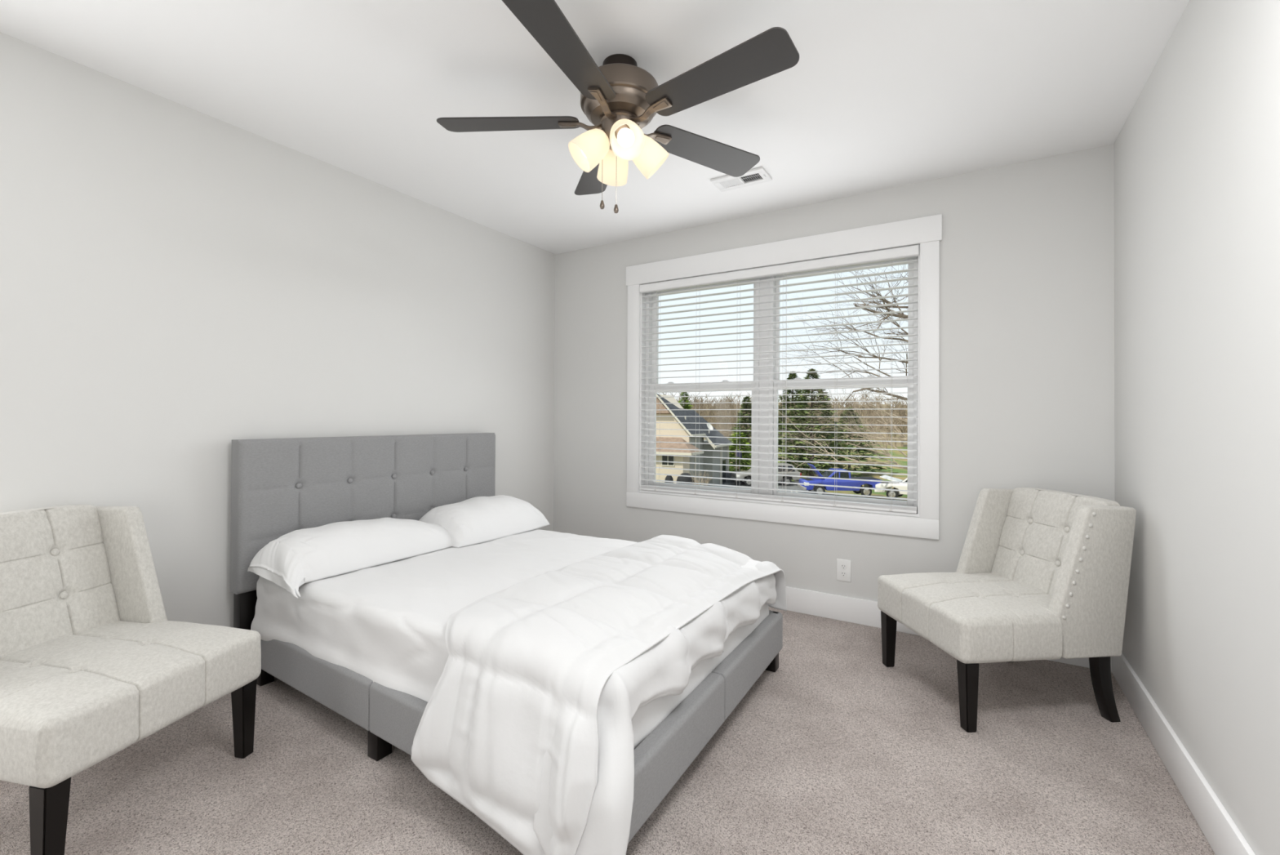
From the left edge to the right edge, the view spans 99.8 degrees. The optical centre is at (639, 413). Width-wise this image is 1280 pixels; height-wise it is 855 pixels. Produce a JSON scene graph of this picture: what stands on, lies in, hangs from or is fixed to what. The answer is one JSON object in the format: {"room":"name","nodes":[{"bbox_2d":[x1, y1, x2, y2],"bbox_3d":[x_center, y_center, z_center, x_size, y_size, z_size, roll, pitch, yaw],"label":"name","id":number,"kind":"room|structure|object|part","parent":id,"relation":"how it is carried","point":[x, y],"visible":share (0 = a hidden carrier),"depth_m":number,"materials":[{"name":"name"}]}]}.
{"room":"bedroom","nodes":[
{"label":"bedroom","id":0,"kind":"room"},
{"bbox_2d":[0,31,555,627],"bbox_3d":[-1.764,-0.051,2.586,0.150,2.440,4.250,0,-1,31],"label":"wall","id":1,"kind":"structure","parent":0,"point":[179,282],"depth_m":2.30,"materials":[{"name":"white paint"}]},
{"bbox_2d":[0,0,1189,253],"bbox_3d":[-0.261,-1.320,1.687,3.653,0.100,4.250,0,-1,31],"label":"ceiling","id":2,"kind":"structure","parent":0,"point":[879,95],"depth_m":2.06,"materials":[{"name":"white paint"}]},
{"bbox_2d":[436,0,799,213],"bbox_3d":[-0.061,-0.993,1.931,1.262,0.549,1.272,0,-1,31],"label":"ceiling fan","id":3,"kind":"object","parent":2,"relation":"hanging from","point":[620,97],"visible":1,"depth_m":1.85,"materials":[{"name":"brown metal"}]},
{"bbox_3d":[-0.478,-1.064,1.983,0.512,0.037,0.148,0,0,3],"label":"blade","id":4,"kind":"part","parent":3,"relation":"part of","materials":[{"name":"grey"}]},
{"bbox_3d":[-0.218,-1.066,1.586,0.148,0.037,0.512,0,-1,21],"label":"blade","id":5,"kind":"part","parent":3,"relation":"part of","materials":[{"name":"grey"}]},
{"bbox_3d":[-0.183,-0.945,1.938,0.150,0.148,0.118,0,-1,-17],"label":"lamp shade","id":6,"kind":"part","parent":3,"relation":"part of","materials":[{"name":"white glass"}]},
{"bbox_3d":[-0.180,-1.059,2.353,0.148,0.037,0.512,0,-1,-15],"label":"blade","id":7,"kind":"part","parent":3,"relation":"part of","materials":[{"name":"grey"}]},
{"bbox_3d":[-0.138,-0.763,1.973,0.018,0.033,0.018,0,-1,31],"label":"pull knob","id":8,"kind":"part","parent":3,"relation":"part of","materials":[{"name":"brown metal"}]},
{"bbox_3d":[-0.103,-0.943,2.070,0.118,0.148,0.150,0,-1,-11],"label":"lamp shade","id":9,"kind":"part","parent":3,"relation":"part of","materials":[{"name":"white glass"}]},
{"bbox_3d":[-0.086,-0.735,1.938,0.018,0.033,0.018,0,-1,31],"label":"pull knob","id":10,"kind":"part","parent":3,"relation":"part of","materials":[{"name":"brown metal"}]},
{"bbox_3d":[-0.056,-0.959,1.866,0.061,0.083,0.083,1,-1,-37],"label":"bulb","id":11,"kind":"part","parent":3,"relation":"part of","materials":[{"name":"white glass"}]},
{"bbox_3d":[-0.047,-0.945,1.855,0.118,0.148,0.150,0,-1,-11],"label":"lamp shade","id":12,"kind":"part","parent":3,"relation":"part of","materials":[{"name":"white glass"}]},
{"bbox_3d":[0.033,-0.943,1.987,0.150,0.148,0.118,0,-1,-17],"label":"lamp shade","id":13,"kind":"part","parent":3,"relation":"part of","materials":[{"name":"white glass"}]},
{"bbox_3d":[0.264,-1.058,2.184,0.512,0.037,0.148,1,-1,-33],"label":"blade","id":14,"kind":"part","parent":3,"relation":"part of","materials":[{"name":"grey"}]},
{"bbox_3d":[0.241,-1.062,1.710,0.512,0.037,0.148,0,-1,39],"label":"blade","id":15,"kind":"part","parent":3,"relation":"part of","materials":[{"name":"grey"}]},
{"bbox_2d":[710,166,772,191],"bbox_3d":[0.542,-1.246,2.888,0.290,0.019,0.161,0,-1,31],"label":"ceiling vent","id":16,"kind":"object","parent":2,"relation":"in","point":[759,175],"visible":0.98,"depth_m":2.88,"materials":[{"name":"white metal"}]},
{"bbox_2d":[0,606,1215,854],"bbox_3d":[-0.275,1.219,1.665,3.653,0.100,4.250,0,-1,31],"label":"floor","id":17,"kind":"structure","parent":0,"point":[836,749],"depth_m":1.72,"materials":[{"name":"carpet"}]},
{"bbox_2d":[0,504,261,854],"bbox_3d":[-1.713,0.740,1.648,0.734,0.842,0.604,0,-1,12],"label":"accent chair","id":18,"kind":"object","parent":17,"relation":"on","point":[93,664],"visible":1,"depth_m":1.66,"materials":[{"name":"white fabric"}]},
{"bbox_3d":[-1.454,1.032,1.328,0.054,0.256,0.054,0,-1,12],"label":"leg","id":19,"kind":"part","parent":18,"relation":"part of","materials":[{"name":"black wood"}]},
{"bbox_3d":[-1.948,0.590,1.698,0.232,0.542,0.472,0,-1,12],"label":"backrest","id":20,"kind":"part","parent":18,"relation":"part of","materials":[{"name":"beige fabric"}]},
{"bbox_3d":[-1.642,0.815,1.633,0.588,0.193,0.604,0,-1,12],"label":"seat","id":21,"kind":"part","parent":18,"relation":"part of","materials":[{"name":"beige fabric"}]},
{"bbox_3d":[-1.350,1.037,1.836,0.054,0.256,0.054,0,-1,12],"label":"leg","id":22,"kind":"part","parent":18,"relation":"part of","materials":[{"name":"black wood"}]},
{"bbox_2d":[229,432,782,843],"bbox_3d":[-0.546,0.649,2.437,2.049,1.052,1.491,0,-1,31],"label":"bed","id":23,"kind":"object","parent":17,"relation":"on","point":[280,486],"visible":0.43,"depth_m":2.35,"materials":[{"name":"grey fabric"}]},
{"bbox_3d":[-1.724,0.947,2.361,0.060,0.442,0.075,0,-1,31],"label":"headboard post","id":24,"kind":"part","parent":23,"relation":"part of","materials":[{"name":"black wood"}]},
{"bbox_3d":[-1.629,1.122,2.341,0.055,0.091,0.055,0,-1,31],"label":"leg","id":25,"kind":"part","parent":23,"relation":"part of","materials":[{"name":"black wood"}]},
{"bbox_3d":[-0.868,1.000,1.826,1.931,0.173,0.055,0,-1,33],"label":"rail","id":26,"kind":"part","parent":23,"relation":"part of","materials":[{"name":"grey fabric"}]},
{"bbox_3d":[-1.363,0.453,2.947,0.090,0.660,1.466,0,-1,31],"label":"headboard","id":27,"kind":"part","parent":23,"relation":"part of","materials":[{"name":"grey fabric"}]},
{"bbox_3d":[-0.889,1.122,1.844,0.056,0.091,0.056,0,-1,31],"label":"leg","id":28,"kind":"part","parent":23,"relation":"part of","materials":[{"name":"black wood"}]},
{"bbox_2d":[250,528,768,749],"bbox_3d":[-0.535,0.824,2.425,1.874,0.300,1.392,0,-1,31],"label":"mattress","id":29,"kind":"object","parent":23,"relation":"on","point":[385,624],"visible":0.38,"depth_m":2.06,"materials":[{"name":"white fabric"}]},
{"bbox_2d":[247,517,452,597],"bbox_3d":[-1.258,0.604,2.546,0.465,0.204,0.909,0,-1,31],"label":"pillow","id":30,"kind":"object","parent":29,"relation":"on","point":[297,557],"visible":0.97,"depth_m":2.32,"materials":[{"name":"white fabric"}]},
{"bbox_2d":[418,494,549,547],"bbox_3d":[-0.912,0.588,3.140,0.450,0.194,0.705,0,-1,31],"label":"pillow","id":31,"kind":"object","parent":29,"relation":"on","point":[478,519],"visible":0.88,"depth_m":2.95,"materials":[{"name":"white fabric"}]},
{"bbox_2d":[410,534,786,854],"bbox_3d":[0.007,0.881,2.065,0.768,0.527,1.577,0,-1,31],"label":"comforter","id":32,"kind":"object","parent":29,"relation":"on","point":[526,723],"visible":1,"depth_m":1.49,"materials":[{"name":"white fabric"}]},
{"bbox_3d":[0.273,1.007,1.911,0.060,0.173,1.448,0,-1,31],"label":"foot rail","id":33,"kind":"part","parent":23,"relation":"part of","materials":[{"name":"grey fabric"}]},
{"bbox_3d":[0.606,1.136,2.494,0.058,0.091,0.058,0,-1,31],"label":"leg","id":34,"kind":"part","parent":23,"relation":"part of","materials":[{"name":"black wood"}]},
{"bbox_2d":[877,487,1136,732],"bbox_3d":[1.517,0.764,2.313,0.734,0.842,0.604,0,-1,-6],"label":"accent chair","id":35,"kind":"object","parent":17,"relation":"on","point":[1040,574],"visible":1,"depth_m":2.08,"materials":[{"name":"white fabric"}]},
{"bbox_3d":[1.169,1.057,2.532,0.054,0.256,0.054,0,-1,-6],"label":"leg","id":36,"kind":"part","parent":35,"relation":"part of","materials":[{"name":"black wood"}]},
{"bbox_3d":[1.226,1.053,2.017,0.054,0.256,0.054,0,-1,-6],"label":"leg","id":37,"kind":"part","parent":35,"relation":"part of","materials":[{"name":"black wood"}]},
{"bbox_3d":[1.444,0.838,2.304,0.588,0.193,0.604,0,-1,-6],"label":"seat","id":38,"kind":"part","parent":35,"relation":"part of","materials":[{"name":"beige fabric"}]},
{"bbox_3d":[1.757,0.616,2.341,0.232,0.542,0.472,0,-1,-6],"label":"backrest","id":39,"kind":"part","parent":35,"relation":"part of","materials":[{"name":"beige fabric"}]},
{"bbox_3d":[1.796,1.056,2.085,0.095,0.258,0.043,0,-1,-6],"label":"leg","id":40,"kind":"part","parent":35,"relation":"part of","materials":[{"name":"black wood"}]},
{"bbox_2d":[553,143,1115,601],"bbox_3d":[0.798,-0.029,3.426,3.353,2.440,0.150,0,-1,31],"label":"wall","id":41,"kind":"structure","parent":0,"point":[1027,247],"depth_m":2.81,"materials":[{"name":"white paint"}]},
{"bbox_2d":[626,213,942,539],"bbox_3d":[0.782,-0.192,3.418,1.980,1.716,0.164,0,-1,31],"label":"window","id":42,"kind":"structure","parent":41,"relation":"in","point":[926,231],"depth_m":3.32,"materials":[{"name":"white paint"}]},
{"bbox_3d":[-0.046,-0.176,3.843,0.097,1.475,0.020,0,-1,31],"label":"casing","id":43,"kind":"part","parent":42,"relation":"part of","materials":[{"name":"white paint"}]},
{"bbox_3d":[0.408,0.160,3.669,0.788,0.725,0.030,0,-1,31],"label":"sash","id":44,"kind":"part","parent":42,"relation":"part of","materials":[{"name":"white plastic"}]},
{"bbox_3d":[0.418,-0.175,3.686,0.840,1.440,0.085,0,-1,31],"label":"frame","id":45,"kind":"part","parent":42,"relation":"part of","materials":[{"name":"white plastic"}]},
{"bbox_3d":[0.428,-0.513,3.701,0.788,0.717,0.028,0,-1,31],"label":"sash","id":46,"kind":"part","parent":42,"relation":"part of","materials":[{"name":"white plastic"}]},
{"bbox_2d":[639,244,919,513],"bbox_3d":[0.761,-0.183,3.376,1.755,1.448,0.070,0,-1,31],"label":"window blind","id":47,"kind":"object","parent":42,"relation":"attached to","point":[910,251],"visible":1,"depth_m":3.28,"materials":[{"name":"white plastic"}]},
{"bbox_3d":[0.125,-0.165,3.766,0.002,1.390,0.055,0,-1,31],"label":"ladder cord","id":48,"kind":"part","parent":47,"relation":"part of","materials":[{"name":"white fabric"}]},
{"bbox_3d":[0.386,-0.165,3.607,0.002,1.390,0.055,0,-1,31],"label":"ladder cord","id":49,"kind":"part","parent":47,"relation":"part of","materials":[{"name":"white fabric"}]},
{"bbox_3d":[0.632,-0.165,3.457,0.002,1.390,0.055,0,-1,31],"label":"ladder cord","id":50,"kind":"part","parent":47,"relation":"part of","materials":[{"name":"white fabric"}]},
{"bbox_3d":[0.758,0.533,3.371,1.736,0.014,0.055,0,-1,31],"label":"rail","id":51,"kind":"part","parent":47,"relation":"part of","materials":[{"name":"white"}]},
{"bbox_3d":[0.883,-0.165,3.304,0.002,1.390,0.055,0,-1,31],"label":"ladder cord","id":52,"kind":"part","parent":47,"relation":"part of","materials":[{"name":"white fabric"}]},
{"bbox_3d":[0.887,-0.185,3.267,0.002,1.350,0.002,0,-1,31],"label":"lift cord","id":53,"kind":"part","parent":47,"relation":"part of","materials":[{"name":"white fabric"}]},
{"bbox_3d":[1.143,-0.165,3.146,0.002,1.390,0.055,0,-1,31],"label":"ladder cord","id":54,"kind":"part","parent":47,"relation":"part of","materials":[{"name":"white fabric"}]},
{"bbox_3d":[1.396,-0.165,2.992,0.002,1.390,0.055,0,-1,31],"label":"ladder cord","id":55,"kind":"part","parent":47,"relation":"part of","materials":[{"name":"white fabric"}]},
{"bbox_3d":[0.743,0.614,3.353,1.955,0.104,0.020,0,-1,31],"label":"casing","id":56,"kind":"part","parent":42,"relation":"part of","materials":[{"name":"white paint"}]},
{"bbox_3d":[0.750,-0.982,3.365,1.980,0.137,0.024,0,-1,31],"label":"head casing","id":57,"kind":"part","parent":42,"relation":"part of","materials":[{"name":"white paint"}]},
{"bbox_3d":[1.183,0.160,3.197,0.790,0.725,0.030,0,-1,31],"label":"sash","id":58,"kind":"part","parent":42,"relation":"part of","materials":[{"name":"white plastic"}]},
{"bbox_3d":[1.193,-0.175,3.214,0.842,1.440,0.085,0,-1,31],"label":"frame","id":59,"kind":"part","parent":42,"relation":"part of","materials":[{"name":"white plastic"}]},
{"bbox_3d":[1.202,-0.512,3.229,0.790,0.717,0.028,0,-1,31],"label":"sash","id":60,"kind":"part","parent":42,"relation":"part of","materials":[{"name":"white plastic"}]},
{"bbox_3d":[1.544,-0.176,2.875,0.090,1.475,0.020,0,-1,31],"label":"casing","id":61,"kind":"part","parent":42,"relation":"part of","materials":[{"name":"white paint"}]},
{"bbox_2d":[836,558,851,582],"bbox_3d":[1.169,0.902,3.096,0.079,0.125,0.009,0,-1,31],"label":"wall outlet","id":62,"kind":"object","parent":41,"relation":"attached to","point":[843,566],"visible":1,"depth_m":3.09,"materials":[{"name":"white plastic"}]},
{"bbox_2d":[840,571,846,577],"bbox_3d":[1.169,0.924,3.095,0.034,0.034,0.004,0,-1,31],"label":"receptacle","id":63,"kind":"object","parent":62,"relation":"attached to","point":[843,574],"depth_m":3.09,"materials":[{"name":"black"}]},
{"bbox_2d":[840,563,846,569],"bbox_3d":[1.169,0.881,3.095,0.034,0.034,0.004,0,-1,31],"label":"receptacle","id":64,"kind":"object","parent":62,"relation":"attached to","point":[843,566],"depth_m":3.09,"materials":[{"name":"white plastic"}]},
{"bbox_2d":[786,586,1111,671],"bbox_3d":[0.749,1.119,3.346,3.353,0.141,0.015,0,-1,31],"label":"baseboard","id":65,"kind":"structure","parent":41,"relation":"attached to","point":[840,607],"depth_m":3.09,"materials":[{"name":"white paint"}]},
{"bbox_2d":[1114,0,1279,854],"bbox_3d":[1.228,-0.050,0.765,0.150,2.440,4.250,0,-1,31],"label":"wall","id":66,"kind":"structure","parent":0,"point":[1197,153],"depth_m":1.53,"materials":[{"name":"white paint"}]},
{"bbox_2d":[1111,652,1255,854],"bbox_3d":[1.642,1.109,1.603,0.015,0.141,2.035,0,-1,31],"label":"baseboard","id":67,"kind":"structure","parent":66,"relation":"attached to","point":[1218,827],"depth_m":1.66,"materials":[{"name":"white paint"}]},
{"label":"outside","id":68,"kind":"structure","parent":0,"visible":0},
{"bbox_2d":[715,475,837,495],"bbox_3d":[9.320,5.474,40.954,18.018,0.001,22.795,0,-1,31],"label":"driveway","id":69,"kind":"structure","parent":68,"point":[792,486],"depth_m":39.99,"materials":[{"name":"concrete"}]},
{"bbox_2d":[730,462,801,485],"bbox_3d":[9.629,4.681,41.433,5.032,1.637,1.748,0,0,-4],"label":"parked car","id":70,"kind":"object","parent":69,"relation":"on","point":[740,476],"visible":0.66,"depth_m":40.72,"materials":[{"name":"silver metal"}]},
{"bbox_2d":[797,462,883,497],"bbox_3d":[13.337,4.447,36.032,5.142,2.054,1.786,0,0,3],"label":"pickup truck","id":71,"kind":"object","parent":69,"relation":"on","point":[828,473],"visible":0.73,"depth_m":35.26,"materials":[{"name":"blue paint"}]},
{"bbox_2d":[807,462,825,479],"bbox_3d":[11.790,3.882,36.118,0.813,0.940,1.354,0,0,3],"label":"hood","id":72,"kind":"object","parent":71,"relation":"attached to","point":[819,474],"depth_m":36.16,"materials":[{"name":"blue paint"}]},
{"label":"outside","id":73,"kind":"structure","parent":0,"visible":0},
{"bbox_2d":[699,402,907,451],"bbox_3d":[24.991,1.627,113.991,199.730,10.741,160.306,0,-1,31],"label":"hills","id":74,"kind":"structure","parent":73,"point":[898,443],"depth_m":93.19,"materials":[{"name":"plant"}]},
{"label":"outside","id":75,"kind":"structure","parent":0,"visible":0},
{"bbox_2d":[728,444,907,500],"bbox_3d":[14.976,4.399,68.965,191.566,3.128,182.212,0,-1,31],"label":"lawn","id":76,"kind":"structure","parent":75,"point":[894,452],"depth_m":55.10,"materials":[{"name":"green plant"}]},
{"bbox_2d":[664,475,673,483],"bbox_3d":[1.894,4.758,35.160,0.601,1.530,0.600,0,-1,31],"label":"covered grill","id":77,"kind":"object","parent":76,"relation":"on","point":[668,477],"visible":0.17,"depth_m":34.98,"materials":[{"name":"black fabric"}]},
{"bbox_2d":[676,472,694,484],"bbox_3d":[2.954,4.701,34.961,1.260,1.652,1.240,0,-1,31],"label":"covered grill","id":78,"kind":"object","parent":76,"relation":"on","point":[680,478],"visible":0.31,"depth_m":34.55,"materials":[{"name":"black fabric"}]},
{"bbox_2d":[678,391,693,408],"bbox_3d":[5.949,1.348,71.862,3.370,9.032,3.942,0,-1,31],"label":"evergreen tree","id":79,"kind":"object","parent":76,"relation":"on","point":[686,406],"visible":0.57,"depth_m":71.77,"materials":[{"name":"green plant"}]},
{"bbox_2d":[655,393,733,485],"bbox_3d":[1.235,2.062,41.201,9.600,7.020,9.020,0,-1,25],"label":"house","id":80,"kind":"structure","parent":76,"relation":"on","point":[689,421],"depth_m":38.02,"materials":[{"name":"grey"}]},
{"bbox_2d":[706,423,713,433],"bbox_3d":[5.233,1.116,40.331,0.388,0.776,0.663,0,-1,31],"label":"satellite dish","id":81,"kind":"object","parent":80,"relation":"on","point":[709,426],"visible":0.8,"depth_m":40.41,"materials":[{"name":"white metal"}]},
{"bbox_3d":[6.545,4.634,42.127,0.070,1.950,0.800,0,-1,25],"label":"door","id":82,"kind":"part","parent":80,"relation":"part of","materials":[{"name":"black glass"}]},
{"bbox_2d":[686,460,714,485],"bbox_3d":[3.949,4.244,34.684,1.744,2.602,2.351,0,-1,31],"label":"bush","id":83,"kind":"object","parent":76,"relation":"on","point":[700,473],"visible":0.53,"depth_m":34.42,"materials":[{"name":"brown plant"}]},
{"bbox_2d":[725,472,748,482],"bbox_3d":[7.722,5.146,42.687,2.700,0.950,0.140,0,0,0],"label":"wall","id":84,"kind":"structure","parent":76,"relation":"on","point":[728,475],"depth_m":42.61,"materials":[{"name":"grey"}]},
{"bbox_2d":[735,449,742,459],"bbox_3d":[7.767,4.219,42.465,0.519,2.800,0.160,0,0,0],"label":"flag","id":85,"kind":"object","parent":76,"relation":"on","point":[739,454],"visible":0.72,"depth_m":42.48,"materials":[{"name":"blue fabric"}]},
{"bbox_2d":[728,432,751,471],"bbox_3d":[8.335,3.621,44.773,3.479,4.042,3.272,0,-1,31],"label":"shrub","id":86,"kind":"object","parent":76,"relation":"on","point":[740,440],"visible":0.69,"depth_m":44.60,"materials":[{"name":"green plant"}]},
{"bbox_2d":[729,395,751,471],"bbox_3d":[9.898,2.064,49.227,5.648,7.250,5.167,0,-1,31],"label":"evergreen tree","id":87,"kind":"object","parent":76,"relation":"on","point":[746,405],"visible":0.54,"depth_m":49.02,"materials":[{"name":"green plant"}]},
{"bbox_2d":[657,391,907,448],"bbox_3d":[29.180,-0.255,105.036,80.179,11.958,72.898,0,-1,31],"label":"bare trees","id":88,"kind":"object","parent":76,"relation":"on","point":[718,416],"visible":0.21,"depth_m":103.98,"materials":[{"name":"brown plant"}]},
{"bbox_2d":[777,371,822,472],"bbox_3d":[14.658,0.843,51.990,6.786,9.794,7.294,0,-1,31],"label":"evergreen tree","id":89,"kind":"object","parent":76,"relation":"on","point":[793,375],"visible":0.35,"depth_m":51.62,"materials":[{"name":"green plant"}]},
{"bbox_2d":[777,368,866,481],"bbox_3d":[14.390,0.979,45.103,8.632,9.398,8.263,0,-1,31],"label":"evergreen tree","id":90,"kind":"object","parent":76,"relation":"on","point":[802,398],"visible":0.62,"depth_m":44.37,"materials":[{"name":"green plant"}]},
{"bbox_2d":[741,372,907,474],"bbox_3d":[12.245,1.351,35.248,12.054,8.468,11.088,0,-1,19],"label":"bare tree","id":91,"kind":"object","parent":76,"relation":"on","point":[882,437],"visible":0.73,"depth_m":33.76,"materials":[{"name":"brown plant"}]},
{"bbox_2d":[742,264,907,457],"bbox_3d":[7.035,-2.146,19.557,8.464,15.128,6.991,0,-1,31],"label":"bare tree","id":92,"kind":"object","parent":76,"relation":"on","point":[900,315],"visible":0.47,"depth_m":19.71,"materials":[{"name":"brown plant"}]},
{"bbox_2d":[815,407,897,474],"bbox_3d":[19.686,2.603,51.554,7.533,6.354,6.942,0,-1,-15],"label":"evergreen tree","id":93,"kind":"object","parent":76,"relation":"on","point":[864,468],"visible":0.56,"depth_m":50.89,"materials":[{"name":"green plant"}]},
{"bbox_2d":[874,474,907,499],"bbox_3d":[17.677,4.647,33.797,5.196,1.662,1.805,0,-1,38],"label":"car","id":94,"kind":"object","parent":76,"relation":"on","point":[897,486],"visible":0.36,"depth_m":34.22,"materials":[{"name":"white paint"}]},
{"bbox_2d":[880,474,902,481],"bbox_3d":[16.291,4.244,34.885,1.157,0.333,1.368,0,-1,38],"label":"hood","id":95,"kind":"object","parent":94,"relation":"attached to","point":[886,477],"depth_m":34.74,"materials":[{"name":"white paint"}]}
]}

